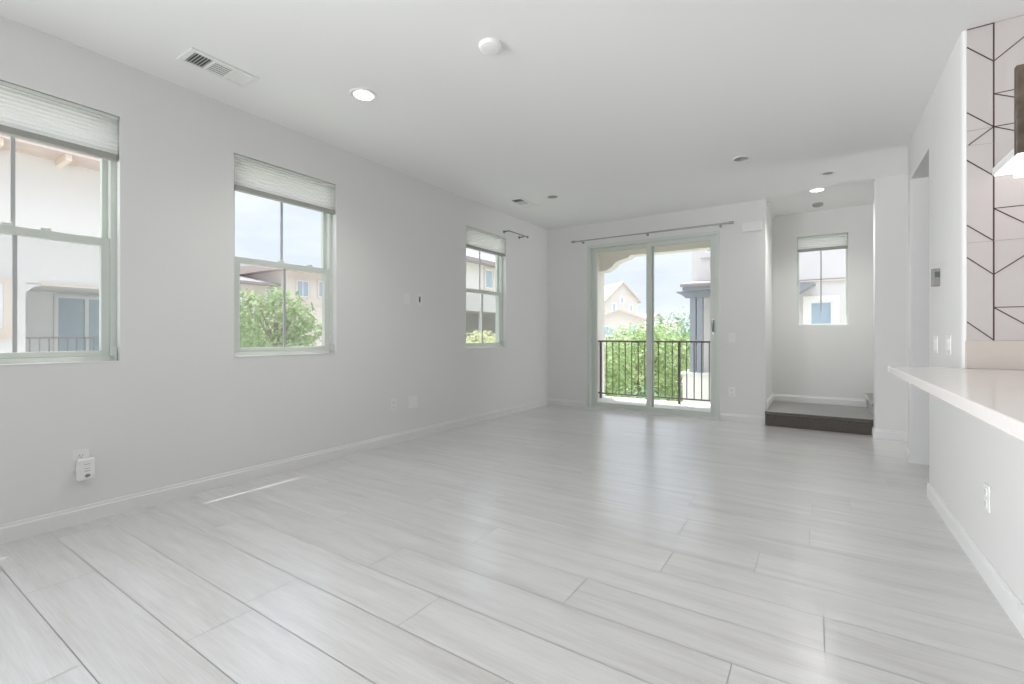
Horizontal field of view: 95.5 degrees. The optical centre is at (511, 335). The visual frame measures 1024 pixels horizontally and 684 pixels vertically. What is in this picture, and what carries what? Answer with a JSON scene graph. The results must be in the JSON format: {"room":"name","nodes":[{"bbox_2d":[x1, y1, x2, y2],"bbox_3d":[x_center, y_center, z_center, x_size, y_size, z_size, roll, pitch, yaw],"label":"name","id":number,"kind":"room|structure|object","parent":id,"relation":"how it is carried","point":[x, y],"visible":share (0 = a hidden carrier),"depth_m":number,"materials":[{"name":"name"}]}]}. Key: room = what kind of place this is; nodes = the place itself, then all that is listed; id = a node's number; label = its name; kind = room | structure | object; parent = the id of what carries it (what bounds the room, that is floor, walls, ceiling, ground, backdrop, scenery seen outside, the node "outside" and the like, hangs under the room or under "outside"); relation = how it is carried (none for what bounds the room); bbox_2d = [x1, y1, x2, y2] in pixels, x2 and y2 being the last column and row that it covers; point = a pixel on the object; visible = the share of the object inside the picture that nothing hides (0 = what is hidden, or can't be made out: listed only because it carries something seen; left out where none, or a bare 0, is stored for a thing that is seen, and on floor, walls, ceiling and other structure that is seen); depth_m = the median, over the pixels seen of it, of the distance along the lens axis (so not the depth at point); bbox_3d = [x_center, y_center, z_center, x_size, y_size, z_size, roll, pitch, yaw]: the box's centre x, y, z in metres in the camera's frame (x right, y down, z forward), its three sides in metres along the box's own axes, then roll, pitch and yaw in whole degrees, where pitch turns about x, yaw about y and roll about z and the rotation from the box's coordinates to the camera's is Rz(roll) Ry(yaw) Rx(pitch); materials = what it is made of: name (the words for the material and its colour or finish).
{"room":"empty living room","nodes":[
{"label":"empty living room","id":0,"kind":"room"},
{"bbox_2d":[0,15,546,523],"bbox_3d":[-2.093,-0.195,3.420,0.160,2.941,9.719,0,0,33],"label":"wall","id":1,"kind":"structure","parent":0,"point":[177,406],"depth_m":3.28,"materials":[{"name":"paint"}]},
{"bbox_2d":[0,136,119,365],"bbox_3d":[-2.685,-0.590,2.511,0.159,1.489,0.860,0,0,33],"label":"window","id":2,"kind":"structure","parent":1,"relation":"in","point":[107,352],"depth_m":2.77,"materials":[{"name":"white plastic"}]},
{"bbox_2d":[0,80,118,161],"bbox_3d":[-2.646,-1.198,2.486,0.046,0.266,0.852,0,0,33],"label":"cellular shade","id":3,"kind":"object","parent":2,"relation":"attached to","point":[27,114],"visible":1,"depth_m":2.60,"materials":[{"name":"white fabric"}]},
{"bbox_2d":[72,448,89,471],"bbox_3d":[-2.480,0.714,2.676,0.010,0.124,0.076,0,0,33],"label":"wall outlet","id":4,"kind":"object","parent":1,"relation":"attached to","point":[81,453],"visible":0.58,"depth_m":2.66,"materials":[{"name":"white plastic"}]},
{"bbox_2d":[77,452,84,458],"bbox_3d":[-2.478,0.688,2.675,0.004,0.036,0.032,0,0,33],"label":"receptacle","id":5,"kind":"object","parent":4,"relation":"attached to","point":[80,455],"depth_m":2.67,"materials":[{"name":"white plastic"}]},
{"bbox_2d":[76,457,94,480],"bbox_3d":[-2.451,0.764,2.672,0.043,0.120,0.076,0,0,33],"label":"plug","id":6,"kind":"object","parent":4,"relation":"attached to","point":[85,467],"visible":1,"depth_m":2.66,"materials":[{"name":"white plastic"}]},
{"bbox_2d":[0,398,547,543],"bbox_3d":[-2.023,1.028,3.368,0.014,0.097,9.409,0,0,33],"label":"baseboard","id":7,"kind":"structure","parent":1,"relation":"attached to","point":[15,530],"depth_m":3.23,"materials":[{"name":"white paint"}]},
{"bbox_2d":[234,191,335,356],"bbox_3d":[-1.849,-0.590,3.783,0.159,1.489,0.860,0,0,33],"label":"window","id":8,"kind":"structure","parent":1,"relation":"in","point":[327,347],"depth_m":3.83,"materials":[{"name":"white plastic"}]},
{"bbox_2d":[234,154,334,214],"bbox_3d":[-1.810,-1.201,3.758,0.046,0.260,0.852,0,0,33],"label":"cellular shade","id":9,"kind":"object","parent":8,"relation":"attached to","point":[252,177],"visible":0.84,"depth_m":3.70,"materials":[{"name":"white fabric"}]},
{"bbox_2d":[390,399,395,410],"bbox_3d":[-1.185,0.691,4.649,0.010,0.118,0.075,0,0,33],"label":"wall outlet","id":10,"kind":"object","parent":1,"relation":"attached to","point":[392,401],"visible":1,"depth_m":4.64,"materials":[{"name":"white plastic"}]},
{"bbox_2d":[408,396,416,408],"bbox_3d":[-1.040,0.694,4.871,0.008,0.120,0.130,0,0,33],"label":"wall plate","id":11,"kind":"object","parent":1,"relation":"attached to","point":[412,401],"visible":1,"depth_m":4.87,"materials":[{"name":"white plastic"}]},
{"bbox_2d":[417,294,421,304],"bbox_3d":[-0.981,-0.389,4.952,0.016,0.115,0.075,0,0,33],"label":"cable plate","id":12,"kind":"object","parent":1,"relation":"attached to","point":[419,296],"visible":1,"depth_m":4.95,"materials":[{"name":"white plastic"}]},
{"bbox_2d":[466,251,503,348],"bbox_3d":[-0.381,-0.590,6.017,0.159,1.489,0.860,0,0,33],"label":"window","id":13,"kind":"structure","parent":1,"relation":"in","point":[499,343],"depth_m":6.33,"materials":[{"name":"white plastic"}]},
{"bbox_2d":[466,226,504,256],"bbox_3d":[-0.343,-1.204,5.992,0.046,0.253,0.852,0,0,33],"label":"cellular shade","id":14,"kind":"object","parent":1,"relation":"attached to","point":[478,240],"visible":0.88,"depth_m":5.95,"materials":[{"name":"white fabric"}]},
{"bbox_2d":[503,230,528,238],"bbox_3d":[0.061,-1.407,6.462,0.101,0.049,0.513,0,0,33],"label":"curtain rod","id":15,"kind":"object","parent":1,"relation":"attached to","point":[504,231],"visible":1,"depth_m":6.46,"materials":[{"name":"grey metal"}]},
{"bbox_2d":[0,405,1023,683],"bbox_3d":[1.355,1.077,1.114,8.157,0.002,9.450,0,0,33],"label":"floor","id":16,"kind":"structure","parent":0,"point":[546,544],"depth_m":2.11,"materials":[{"name":"grey wood"}]},
{"bbox_3d":[1.646,0.647,0.625,0.535,0.858,4.053,0,0,33],"label":"base cabinet","id":17,"kind":"object","parent":16,"relation":"on","visible":0},
{"bbox_2d":[888,366,1023,441],"bbox_3d":[1.472,0.196,0.722,0.973,0.040,4.223,0,0,33],"label":"countertop","id":18,"kind":"structure","parent":17,"relation":"on","point":[995,397],"depth_m":1.56,"materials":[{"name":"stone"}]},
{"bbox_2d":[0,0,1023,229],"bbox_3d":[1.605,-1.740,1.584,8.357,0.150,10.710,0,0,33],"label":"ceiling","id":19,"kind":"structure","parent":0,"point":[613,109],"depth_m":3.00,"materials":[{"name":"paint"}]},
{"bbox_2d":[177,47,259,88],"bbox_3d":[-1.820,-1.660,2.894,0.200,0.010,0.390,0,0,33],"label":"ceiling vent","id":20,"kind":"object","parent":19,"relation":"in","point":[193,57],"visible":1,"depth_m":2.88,"materials":[{"name":"white plastic"}]},
{"bbox_2d":[349,88,376,101],"bbox_3d":[-1.025,-1.688,3.211,0.184,0.059,0.184,0,0,33],"label":"recessed light","id":21,"kind":"object","parent":19,"relation":"in","point":[360,94],"visible":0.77,"depth_m":3.25,"materials":[{"name":"white plastic"}]},
{"bbox_2d":[479,38,502,54],"bbox_3d":[-0.122,-1.653,2.665,0.136,0.023,0.136,0,0,33],"label":"smoke detector","id":22,"kind":"object","parent":19,"relation":"attached to","point":[488,46],"visible":1,"depth_m":2.64,"materials":[{"name":"paint"}]},
{"bbox_2d":[507,197,538,207],"bbox_3d":[0.141,-1.660,5.806,0.200,0.010,0.420,0,0,33],"label":"ceiling vent","id":23,"kind":"object","parent":19,"relation":"in","point":[522,202],"visible":1,"depth_m":5.78,"materials":[{"name":"white plastic"}]},
{"bbox_2d":[545,195,559,198],"bbox_3d":[0.485,-1.688,5.567,0.172,0.059,0.172,0,0,33],"label":"recessed light","id":24,"kind":"object","parent":19,"relation":"in","point":[547,196],"visible":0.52,"depth_m":5.61,"materials":[{"name":"white plastic"}]},
{"bbox_2d":[731,156,750,162],"bbox_3d":[2.157,-1.688,4.377,0.172,0.059,0.172,0,0,33],"label":"recessed light","id":25,"kind":"object","parent":19,"relation":"in","point":[739,159],"visible":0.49,"depth_m":4.41,"materials":[{"name":"white plastic"}]},
{"bbox_2d":[807,187,826,192],"bbox_3d":[3.476,-1.688,5.300,0.184,0.059,0.184,0,0,33],"label":"recessed light","id":26,"kind":"object","parent":19,"relation":"in","point":[820,189],"visible":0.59,"depth_m":5.34,"materials":[{"name":"white plastic"}]},
{"bbox_2d":[812,202,822,206],"bbox_3d":[3.846,-1.647,5.849,0.116,0.036,0.116,0,0,33],"label":"smoke detector","id":27,"kind":"object","parent":19,"relation":"attached to","point":[819,204],"visible":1,"depth_m":5.81,"materials":[{"name":"grey plastic"}]},
{"bbox_2d":[819,171,835,175],"bbox_3d":[3.231,-1.688,4.762,0.148,0.059,0.148,0,0,33],"label":"recessed light","id":28,"kind":"object","parent":19,"relation":"in","point":[827,173],"visible":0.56,"depth_m":4.78,"materials":[{"name":"white plastic"}]},
{"bbox_2d":[1014,64,1023,177],"bbox_3d":[1.582,-1.063,1.270,0.290,1.204,0.120,0,0,33],"label":"pendant lantern","id":29,"kind":"object","parent":19,"relation":"hanging from","point":[1019,69],"visible":1,"depth_m":1.34,"materials":[{"name":"brown metal"}]},
{"bbox_2d":[1014,152,1023,177],"bbox_3d":[1.582,-0.493,1.270,0.290,0.064,0.036,0,0,33],"label":"glass tray","id":30,"kind":"object","parent":29,"relation":"on","point":[1018,156],"depth_m":1.33,"materials":[{"name":"white"}]},
{"bbox_2d":[598,253,598,397],"bbox_3d":[1.065,-0.149,8.106,0.320,3.050,1.581,0,0,33],"label":"wall","id":31,"kind":"structure","parent":0,"point":[598,253],"depth_m":8.64,"materials":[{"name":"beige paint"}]},
{"bbox_2d":[598,396,709,411],"bbox_3d":[2.279,1.262,7.458,3.060,0.228,1.831,0,0,33],"label":"floor","id":32,"kind":"structure","parent":0,"point":[620,400],"depth_m":7.91,"materials":[{"name":"concrete"}]},
{"bbox_2d":[598,340,709,403],"bbox_3d":[2.525,0.614,8.033,2.200,1.066,0.040,0,0,33],"label":"balcony railing","id":33,"kind":"object","parent":32,"relation":"on","point":[600,392],"visible":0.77,"depth_m":8.02,"materials":[{"name":"black metal"}]},
{"bbox_2d":[599,241,709,396],"bbox_3d":[2.487,-0.149,8.267,2.520,3.050,0.250,0,0,33],"label":"wall","id":34,"kind":"structure","parent":0,"point":[608,261],"depth_m":8.56,"materials":[{"name":"beige paint"}]},
{"bbox_2d":[767,202,773,217],"bbox_3d":[2.365,-1.734,7.431,3.207,0.180,1.881,0,0,33],"label":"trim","id":35,"kind":"structure","parent":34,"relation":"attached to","point":[768,203],"depth_m":6.05,"materials":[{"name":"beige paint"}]},
{"bbox_2d":[547,199,766,420],"bbox_3d":[1.860,-0.195,6.542,3.020,2.941,0.160,0,0,33],"label":"wall","id":36,"kind":"structure","parent":0,"point":[743,256],"depth_m":5.97,"materials":[{"name":"paint"}]},
{"bbox_2d":[548,398,586,407],"bbox_3d":[0.836,1.028,7.111,0.655,0.097,0.014,0,0,33],"label":"baseboard","id":37,"kind":"structure","parent":36,"relation":"attached to","point":[558,402],"depth_m":7.09,"materials":[{"name":"white paint"}]},
{"bbox_2d":[571,221,733,243],"bbox_3d":[1.838,-1.403,6.400,2.227,0.047,0.102,0,0,33],"label":"curtain rod","id":38,"kind":"object","parent":36,"relation":"attached to","point":[729,222],"visible":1,"depth_m":6.22,"materials":[{"name":"silver metal"}]},
{"bbox_2d":[587,231,719,419],"bbox_3d":[1.913,-0.134,6.469,1.826,2.420,0.164,0,0,33],"label":"door","id":39,"kind":"structure","parent":36,"relation":"in","point":[713,237],"depth_m":6.44,"materials":[{"name":"white plastic"}]},
{"bbox_2d":[587,407,719,420],"bbox_3d":[1.879,1.071,6.417,1.826,0.013,0.012,0,0,33],"label":"trim","id":40,"kind":"structure","parent":36,"relation":"attached to","point":[587,407],"depth_m":6.35,"materials":[{"name":"white paint"}]},
{"bbox_2d":[728,333,734,342],"bbox_3d":[2.763,0.026,5.846,0.080,0.118,0.011,0,0,33],"label":"light switch","id":41,"kind":"object","parent":36,"relation":"attached to","point":[731,336],"visible":1,"depth_m":5.85,"materials":[{"name":"white plastic"}]},
{"bbox_2d":[729,387,734,396],"bbox_3d":[2.764,0.706,5.847,0.075,0.118,0.010,0,0,33],"label":"wall outlet","id":42,"kind":"object","parent":36,"relation":"attached to","point":[731,389],"visible":1,"depth_m":5.84,"materials":[{"name":"white plastic"}]},
{"bbox_2d":[721,413,764,424],"bbox_3d":[2.865,1.028,5.778,0.501,0.097,0.014,0,0,33],"label":"baseboard","id":43,"kind":"structure","parent":36,"relation":"attached to","point":[751,419],"depth_m":5.77,"materials":[{"name":"white paint"}]},
{"bbox_2d":[742,221,761,232],"bbox_3d":[2.943,-1.339,5.705,0.224,0.124,0.050,0,0,33],"label":"door chime","id":44,"kind":"object","parent":36,"relation":"attached to","point":[756,226],"visible":1,"depth_m":5.68,"materials":[{"name":"white plastic"}]},
{"bbox_2d":[767,206,771,399],"bbox_3d":[3.340,-0.195,6.163,0.130,2.941,0.831,0,0,33],"label":"wall","id":45,"kind":"structure","parent":0,"point":[769,217],"depth_m":6.12,"materials":[{"name":"paint"}]},
{"bbox_2d":[766,394,772,409],"bbox_3d":[3.367,0.852,6.074,0.014,0.097,0.950,0,0,33],"label":"baseboard","id":46,"kind":"structure","parent":45,"relation":"attached to","point":[769,401],"depth_m":5.95,"materials":[{"name":"white paint"}]},
{"bbox_2d":[765,401,872,434],"bbox_3d":[3.770,0.989,5.726,1.066,0.175,1.088,0,0,33],"label":"floor","id":47,"kind":"structure","parent":0,"point":[822,417],"depth_m":5.41,"materials":[{"name":"wood"}]},
{"bbox_2d":[772,204,872,398],"bbox_3d":[5.713,-0.195,5.197,5.157,2.941,0.160,0,0,33],"label":"wall","id":48,"kind":"structure","parent":0,"point":[836,361],"depth_m":6.14,"materials":[{"name":"paint"}]},
{"bbox_2d":[773,394,866,406],"bbox_3d":[4.062,0.852,6.177,1.033,0.097,0.014,0,0,33],"label":"baseboard","id":49,"kind":"structure","parent":48,"relation":"attached to","point":[776,397],"depth_m":6.16,"materials":[{"name":"white paint"}]},
{"bbox_2d":[797,235,847,325],"bbox_3d":[4.170,-0.741,6.258,0.564,1.197,0.070,0,0,33],"label":"window","id":50,"kind":"structure","parent":48,"relation":"in","point":[846,277],"depth_m":6.25,"materials":[{"name":"white plastic"}]},
{"bbox_2d":[797,233,847,252],"bbox_3d":[4.127,-1.237,6.191,0.556,0.198,0.040,0,0,33],"label":"cellular shade","id":51,"kind":"object","parent":50,"relation":"attached to","point":[833,241],"visible":1,"depth_m":6.17,"materials":[{"name":"white fabric"}]},
{"bbox_2d":[864,393,872,413],"bbox_3d":[4.580,0.814,5.218,0.933,0.175,1.048,0,0,33],"label":"stair step","id":52,"kind":"structure","parent":0,"point":[869,396],"depth_m":5.58,"materials":[{"name":"carpet"}]},
{"bbox_2d":[873,173,907,431],"bbox_3d":[5.537,-0.294,3.871,3.995,2.741,0.150,0,0,33],"label":"wall","id":53,"kind":"structure","parent":0,"point":[890,193],"depth_m":4.84,"materials":[{"name":"paint"}]},
{"bbox_2d":[872,427,874,437],"bbox_3d":[3.853,1.028,4.959,0.014,0.097,0.149,0,0,33],"label":"baseboard","id":54,"kind":"structure","parent":53,"relation":"attached to","point":[873,428],"depth_m":4.90,"materials":[{"name":"white paint"}]},
{"bbox_2d":[875,429,907,440],"bbox_3d":[5.492,1.028,3.802,3.995,0.097,0.014,0,0,33],"label":"baseboard","id":55,"kind":"structure","parent":53,"relation":"attached to","point":[879,433],"depth_m":4.82,"materials":[{"name":"white paint"}]},
{"bbox_2d":[908,142,928,452],"bbox_3d":[5.029,-0.294,2.957,3.840,2.741,0.155,0,0,33],"label":"wall","id":56,"kind":"structure","parent":0,"point":[918,189],"depth_m":3.92,"materials":[{"name":"paint"}]},
{"bbox_2d":[911,451,928,464],"bbox_3d":[4.147,1.028,3.435,1.840,0.097,0.014,0,0,33],"label":"baseboard","id":57,"kind":"structure","parent":56,"relation":"attached to","point":[916,457],"depth_m":3.90,"materials":[{"name":"white paint"}]},
{"bbox_2d":[910,30,1023,604],"bbox_3d":[1.862,-0.294,1.517,0.193,2.741,5.780,0,0,33],"label":"wall","id":58,"kind":"structure","parent":0,"point":[967,452],"depth_m":2.60,"materials":[{"name":"paint"}]},
{"bbox_2d":[905,448,910,462],"bbox_3d":[3.415,1.028,4.009,0.014,0.097,0.169,0,0,33],"label":"baseboard","id":59,"kind":"structure","parent":58,"relation":"attached to","point":[907,451],"depth_m":3.98,"materials":[{"name":"white paint"}]},
{"bbox_2d":[931,268,939,286],"bbox_3d":[2.759,-0.379,2.998,0.084,0.116,0.020,0,0,33],"label":"thermostat","id":60,"kind":"object","parent":58,"relation":"attached to","point":[935,273],"visible":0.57,"depth_m":3.00,"materials":[{"name":"grey plastic"}]},
{"bbox_2d":[933,336,937,353],"bbox_3d":[2.814,0.056,3.092,0.011,0.118,0.120,0,0,33],"label":"light switch","id":61,"kind":"object","parent":58,"relation":"attached to","point":[935,338],"visible":1,"depth_m":3.07,"materials":[{"name":"white plastic"}]},
{"bbox_2d":[945,335,950,354],"bbox_3d":[2.617,0.051,2.792,0.011,0.118,0.120,0,0,33],"label":"light switch","id":62,"kind":"object","parent":58,"relation":"attached to","point":[948,337],"visible":1,"depth_m":2.77,"materials":[{"name":"white plastic"}]},
{"bbox_2d":[927,483,1023,637],"bbox_3d":[1.484,1.028,1.131,0.014,0.097,4.720,0,0,33],"label":"baseboard","id":63,"kind":"structure","parent":58,"relation":"attached to","point":[1014,608],"depth_m":2.07,"materials":[{"name":"white paint"}]},
{"bbox_2d":[984,482,989,512],"bbox_3d":[2.090,0.711,2.049,0.010,0.118,0.075,0,0,33],"label":"wall outlet","id":64,"kind":"object","parent":58,"relation":"attached to","point":[986,486],"visible":1,"depth_m":2.04,"materials":[{"name":"white plastic"}]},
{"bbox_3d":[4.174,-0.294,1.509,3.680,2.741,0.135,0,0,33],"label":"wall","id":65,"kind":"structure","parent":0,"visible":0},
{"bbox_2d":[965,341,1023,369],"bbox_3d":[4.064,0.101,1.477,3.828,0.150,0.014,0,0,33],"label":"backsplash","id":66,"kind":"structure","parent":65,"relation":"attached to","point":[1009,355],"depth_m":2.46,"materials":[{"name":"beige stone"}]},
{"bbox_2d":[966,14,1023,340],"bbox_3d":[4.071,-0.820,1.484,3.824,1.691,0.018,0,0,33],"label":"wall tile","id":67,"kind":"structure","parent":65,"relation":"attached to","point":[994,204],"depth_m":2.47,"materials":[{"name":"tile"}]},
{"bbox_2d":[992,148,1013,175],"bbox_3d":[2.737,-1.255,2.058,0.765,0.820,0.485,0,0,33],"label":"range hood","id":68,"kind":"object","parent":65,"relation":"attached to","point":[1005,166],"visible":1,"depth_m":2.35,"materials":[{"name":"white plastic"}]},
{"label":"outside","id":69,"kind":"structure","parent":0,"visible":0},
{"bbox_3d":[5.122,4.376,62.440,180.000,0.200,230.000,0,0,33],"label":"ground","id":70,"kind":"structure","parent":69,"visible":0},
{"bbox_2d":[0,133,99,352],"bbox_3d":[-11.934,0.026,6.403,6.220,8.500,12.400,0,0,33],"label":"building","id":71,"kind":"structure","parent":70,"relation":"on","point":[58,189],"depth_m":8.05,"materials":[{"name":"beige paint"}]},
{"bbox_2d":[240,312,263,347],"bbox_3d":[-9.796,1.654,16.350,2.303,5.247,2.220,0,0,33],"label":"leafy tree","id":72,"kind":"object","parent":70,"relation":"on","point":[241,330],"visible":0.05,"depth_m":16.09,"materials":[{"name":"green plant"}]},
{"bbox_2d":[240,284,321,347],"bbox_3d":[-7.421,1.313,14.503,2.782,5.928,3.030,0,0,33],"label":"leafy tree","id":73,"kind":"object","parent":70,"relation":"on","point":[274,338],"visible":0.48,"depth_m":14.16,"materials":[{"name":"green plant"}]},
{"bbox_2d":[240,266,321,346],"bbox_3d":[-17.806,-0.074,28.447,10.200,8.700,17.200,0,0,33],"label":"building","id":74,"kind":"structure","parent":70,"relation":"on","point":[308,285],"depth_m":28.03,"materials":[{"name":"paint"}]},
{"bbox_2d":[466,250,494,341],"bbox_3d":[-1.987,-0.274,27.029,6.000,9.100,12.000,0,0,33],"label":"building","id":75,"kind":"structure","parent":70,"relation":"on","point":[487,263],"depth_m":23.40,"materials":[{"name":"beige paint"}]},
{"bbox_2d":[466,329,494,342],"bbox_3d":[-1.053,1.954,20.921,2.271,4.643,8.289,0,0,33],"label":"hedge","id":76,"kind":"object","parent":70,"relation":"on","point":[488,339],"visible":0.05,"depth_m":20.36,"materials":[{"name":"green plant"}]},
{"bbox_2d":[605,281,641,314],"bbox_3d":[17.003,-2.334,80.971,6.600,13.220,9.900,0,0,-15],"label":"house","id":77,"kind":"structure","parent":70,"relation":"on","point":[619,295],"depth_m":76.67,"materials":[{"name":"beige paint"}]},
{"bbox_2d":[605,342,645,396],"bbox_3d":[2.179,2.082,14.221,3.876,4.393,3.441,0,0,33],"label":"leafy tree","id":78,"kind":"object","parent":70,"relation":"on","point":[616,375],"visible":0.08,"depth_m":13.53,"materials":[{"name":"green plant"}]},
{"bbox_2d":[605,309,645,351],"bbox_3d":[13.719,0.441,61.776,7.500,7.670,5.900,0,0,3],"label":"house","id":79,"kind":"structure","parent":70,"relation":"on","point":[616,318],"depth_m":59.25,"materials":[{"name":"grey paint"}]},
{"bbox_2d":[605,324,645,396],"bbox_3d":[7.006,2.003,30.590,6.019,5.599,5.539,0,0,33],"label":"leafy tree","id":80,"kind":"object","parent":70,"relation":"on","point":[624,329],"visible":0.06,"depth_m":29.92,"materials":[{"name":"green plant"}]},
{"bbox_2d":[617,384,667,400],"bbox_3d":[2.887,2.678,10.530,2.038,3.202,2.216,0,0,-18],"label":"leafy tree","id":81,"kind":"object","parent":70,"relation":"on","point":[642,390],"visible":0.02,"depth_m":10.47,"materials":[{"name":"green plant"}]},
{"bbox_2d":[605,323,684,401],"bbox_3d":[4.568,1.896,17.108,3.535,4.763,3.399,0,0,33],"label":"leafy tree","id":82,"kind":"object","parent":70,"relation":"on","point":[662,345],"visible":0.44,"depth_m":16.54,"materials":[{"name":"green plant"}]},
{"bbox_2d":[607,323,689,401],"bbox_3d":[6.571,1.965,21.652,4.857,5.103,4.680,0,0,33],"label":"leafy tree","id":83,"kind":"object","parent":70,"relation":"on","point":[673,338],"visible":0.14,"depth_m":20.72,"materials":[{"name":"green plant"}]},
{"bbox_2d":[638,313,665,320],"bbox_3d":[27.700,-0.234,99.356,6.900,9.020,9.900,0,0,-27],"label":"house","id":84,"kind":"structure","parent":70,"relation":"on","point":[655,314],"depth_m":95.66,"materials":[{"name":"grey paint"}]},
{"bbox_2d":[645,320,683,356],"bbox_3d":[26.773,0.766,84.143,5.900,7.020,6.900,0,0,-37],"label":"house","id":85,"kind":"structure","parent":70,"relation":"on","point":[674,324],"depth_m":81.92,"materials":[{"name":"grey paint"}]},
{"bbox_2d":[644,307,689,385],"bbox_3d":[12.769,1.026,35.204,5.611,6.502,5.686,0,0,33],"label":"leafy tree","id":86,"kind":"object","parent":70,"relation":"on","point":[684,314],"visible":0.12,"depth_m":34.54,"materials":[{"name":"green plant"}]},
{"bbox_2d":[676,249,845,403],"bbox_3d":[7.993,-0.924,12.696,5.780,10.400,8.000,0,0,33],"label":"building","id":87,"kind":"structure","parent":70,"relation":"on","point":[833,261],"depth_m":9.77,"materials":[{"name":"beige paint"}]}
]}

